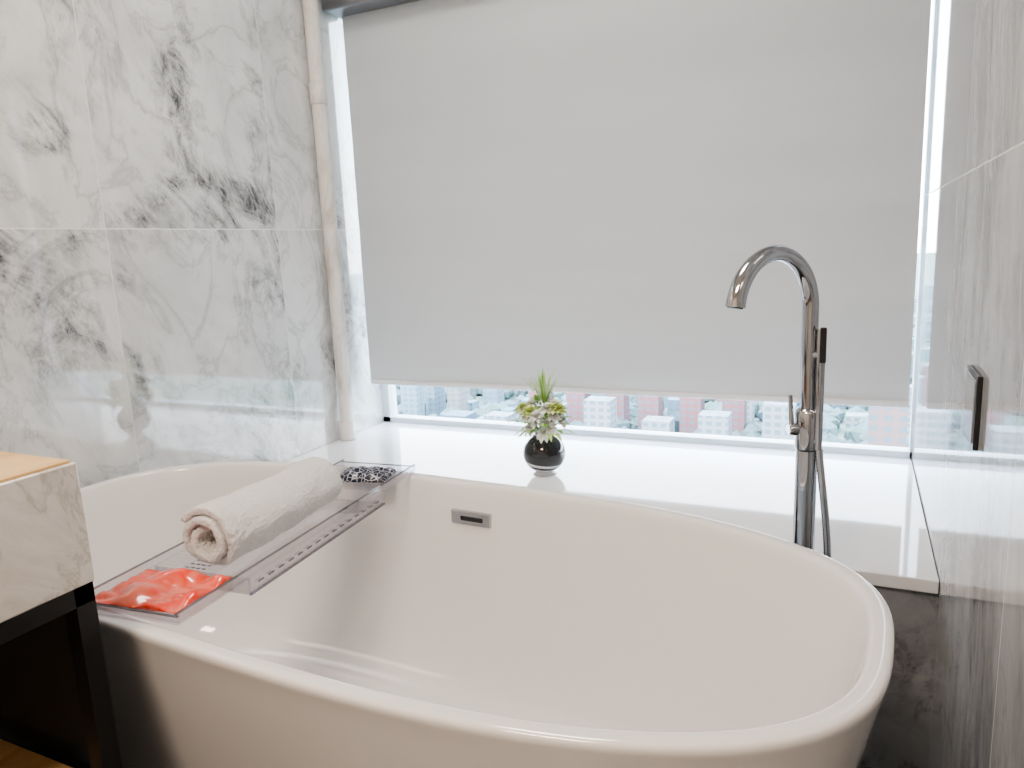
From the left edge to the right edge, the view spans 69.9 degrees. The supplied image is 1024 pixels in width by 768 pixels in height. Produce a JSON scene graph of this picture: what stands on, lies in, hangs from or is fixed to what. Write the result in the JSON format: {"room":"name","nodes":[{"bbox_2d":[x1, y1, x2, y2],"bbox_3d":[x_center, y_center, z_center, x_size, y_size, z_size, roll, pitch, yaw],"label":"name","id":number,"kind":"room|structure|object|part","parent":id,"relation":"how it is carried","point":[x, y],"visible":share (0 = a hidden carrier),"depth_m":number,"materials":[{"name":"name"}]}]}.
{"room":"bathroom","nodes":[
{"label":"bathroom","id":0,"kind":"room"},
{"bbox_2d":[0,0,397,487],"bbox_3d":[-1.407,-0.290,1.079,0.120,2.520,4.040,2,12,25],"label":"wall","id":1,"kind":"structure","parent":0,"point":[164,295],"depth_m":1.97,"materials":[{"name":"stone"}]},
{"bbox_2d":[302,0,356,440],"bbox_3d":[-0.637,-0.814,2.463,0.057,2.065,0.057,2,12,25],"label":"drain pipe","id":2,"kind":"object","parent":1,"relation":"attached to","point":[318,99],"visible":1,"depth_m":2.49,"materials":[{"name":"plastic"}]},
{"bbox_2d":[860,585,937,767],"bbox_3d":[0.184,0.478,2.237,1.843,0.407,0.928,2,12,25],"label":"wall","id":3,"kind":"structure","parent":0,"point":[899,736],"depth_m":1.45,"materials":[{"name":"stone"}]},
{"bbox_2d":[285,422,938,593],"bbox_3d":[0.172,0.265,2.192,1.841,0.028,0.940,2,12,25],"label":"window sill","id":4,"kind":"structure","parent":3,"relation":"on","point":[879,532],"depth_m":2.04,"materials":[{"name":"white stone"}]},
{"bbox_2d":[508,365,575,475],"bbox_3d":[0.093,0.102,2.123,0.202,0.326,0.216,2,12,25],"label":"flower vase","id":5,"kind":"object","parent":4,"relation":"on","point":[543,452],"visible":1,"depth_m":2.09,"materials":[{"name":"ceramic"}]},
{"bbox_2d":[381,0,937,458],"bbox_3d":[0.302,-0.600,2.395,1.843,1.585,0.050,2,12,25],"label":"frame","id":6,"kind":"object","parent":4,"relation":"on","point":[389,403],"visible":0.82,"depth_m":2.34,"materials":[{"name":"paint"}]},
{"bbox_2d":[911,0,1023,767],"bbox_3d":[0.824,-0.415,1.206,0.120,2.520,1.890,2,12,25],"label":"wall","id":7,"kind":"structure","parent":0,"point":[972,304],"depth_m":1.07,"materials":[{"name":"stone"}]},
{"bbox_2d":[963,365,982,450],"bbox_3d":[0.670,0.032,1.067,0.009,0.106,0.103,2,12,25],"label":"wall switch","id":8,"kind":"object","parent":7,"relation":"attached to","point":[974,379],"visible":1,"depth_m":1.03,"materials":[{"name":"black plastic"}]},
{"bbox_3d":[0.031,1.056,0.610,3.220,0.120,4.160,2,12,25],"label":"floor","id":9,"kind":"structure","parent":0,"visible":0},
{"bbox_2d":[0,451,122,767],"bbox_3d":[-1.167,0.620,0.581,0.798,0.854,1.320,2,12,25],"label":"bathroom vanity","id":10,"kind":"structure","parent":9,"relation":"on","point":[56,707],"depth_m":0.95,"materials":[{"name":"stone"}]},
{"bbox_2d":[0,739,72,767],"bbox_3d":[-1.181,0.641,0.591,0.730,0.030,1.260,2,12,25],"label":"shelf","id":11,"kind":"object","parent":10,"relation":"attached to","point":[11,755],"depth_m":1.02,"materials":[{"name":"brown wood"}]},
{"bbox_3d":[-0.899,0.585,1.180,0.760,0.680,0.008,2,12,25],"label":"panel","id":12,"kind":"part","parent":10,"relation":"part of","materials":[{"name":"black wood"}]},
{"bbox_3d":[-1.160,0.700,0.598,0.786,0.690,1.308,2,12,25],"label":"metal frame","id":13,"kind":"part","parent":10,"relation":"part of","materials":[{"name":"black metal"}]},
{"bbox_2d":[80,461,894,767],"bbox_3d":[-0.255,0.569,1.372,1.699,0.583,0.768,3,12,28],"label":"bathtub","id":14,"kind":"object","parent":9,"relation":"on","point":[410,619],"visible":0.78,"depth_m":1.40,"materials":[{"name":"ceramic"}]},
{"bbox_3d":[-0.089,0.295,1.612,0.100,0.031,0.012,3,12,28],"label":"overflow plate","id":15,"kind":"part","parent":14,"relation":"part of","materials":[{"name":"silver metal"}]},
{"bbox_3d":[-0.441,0.277,1.413,0.198,0.045,0.738,1,11,20],"label":"caddy","id":16,"kind":"object","parent":14,"relation":"on","visible":0},
{"bbox_2d":[95,568,231,613],"bbox_3d":[-0.547,0.312,1.140,0.170,0.019,0.121,1,11,18],"label":"packet","id":17,"kind":"object","parent":16,"relation":"on","point":[172,590],"visible":1,"depth_m":1.13,"materials":[{"name":"red plastic"}]},
{"bbox_2d":[181,457,341,564],"bbox_3d":[-0.454,0.230,1.390,0.120,0.111,0.365,1,11,20],"label":"rolled towel","id":18,"kind":"object","parent":16,"relation":"on","point":[221,530],"visible":1,"depth_m":1.29,"materials":[{"name":"fabric"}]},
{"bbox_2d":[340,466,396,482],"bbox_3d":[-0.337,0.201,1.679,0.122,0.022,0.086,-1,11,11],"label":"packet","id":19,"kind":"object","parent":16,"relation":"on","point":[374,474],"visible":0.94,"depth_m":1.65,"materials":[{"name":"multicoloured plastic"}]},
{"bbox_2d":[725,245,831,557],"bbox_3d":[0.483,0.286,1.368,0.262,1.074,0.102,-7,11,-21],"label":"tub faucet","id":20,"kind":"object","parent":9,"relation":"on","point":[807,429],"visible":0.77,"depth_m":1.33,"materials":[{"name":"silver metal"}]},
{"bbox_3d":[0.458,-0.048,1.282,0.230,0.385,0.033,-9,12,-31],"label":"gooseneck spout","id":21,"kind":"part","parent":20,"relation":"part of","materials":[{"name":"silver metal"}]},
{"bbox_3d":[0.517,0.052,1.356,0.013,0.066,0.010,-5,11,-12],"label":"lever arm","id":22,"kind":"part","parent":20,"relation":"part of","materials":[{"name":"silver metal"}]},
{"bbox_3d":[0.254,-1.613,2.202,1.843,0.480,0.160,2,12,25],"label":"wall window header","id":23,"kind":"structure","parent":0,"visible":0},
{"bbox_2d":[321,0,930,407],"bbox_3d":[0.236,-0.657,2.245,1.830,1.412,0.120,2,12,25],"label":"roller blind","id":24,"kind":"object","parent":23,"relation":"attached to","point":[580,189],"visible":0.98,"depth_m":2.22,"materials":[{"name":"fabric"}]},
{"label":"outside","id":25,"kind":"structure","parent":0,"visible":0},
{"bbox_2d":[425,253,919,441],"bbox_3d":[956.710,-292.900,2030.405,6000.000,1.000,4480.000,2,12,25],"label":"ground","id":26,"kind":"structure","parent":25,"point":[841,431],"depth_m":550.26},
{"bbox_2d":[396,298,916,446],"bbox_3d":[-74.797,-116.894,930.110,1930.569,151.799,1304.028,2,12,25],"label":"city skyline","id":27,"kind":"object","parent":26,"relation":"on","point":[865,425],"visible":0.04,"depth_m":455.85}
]}

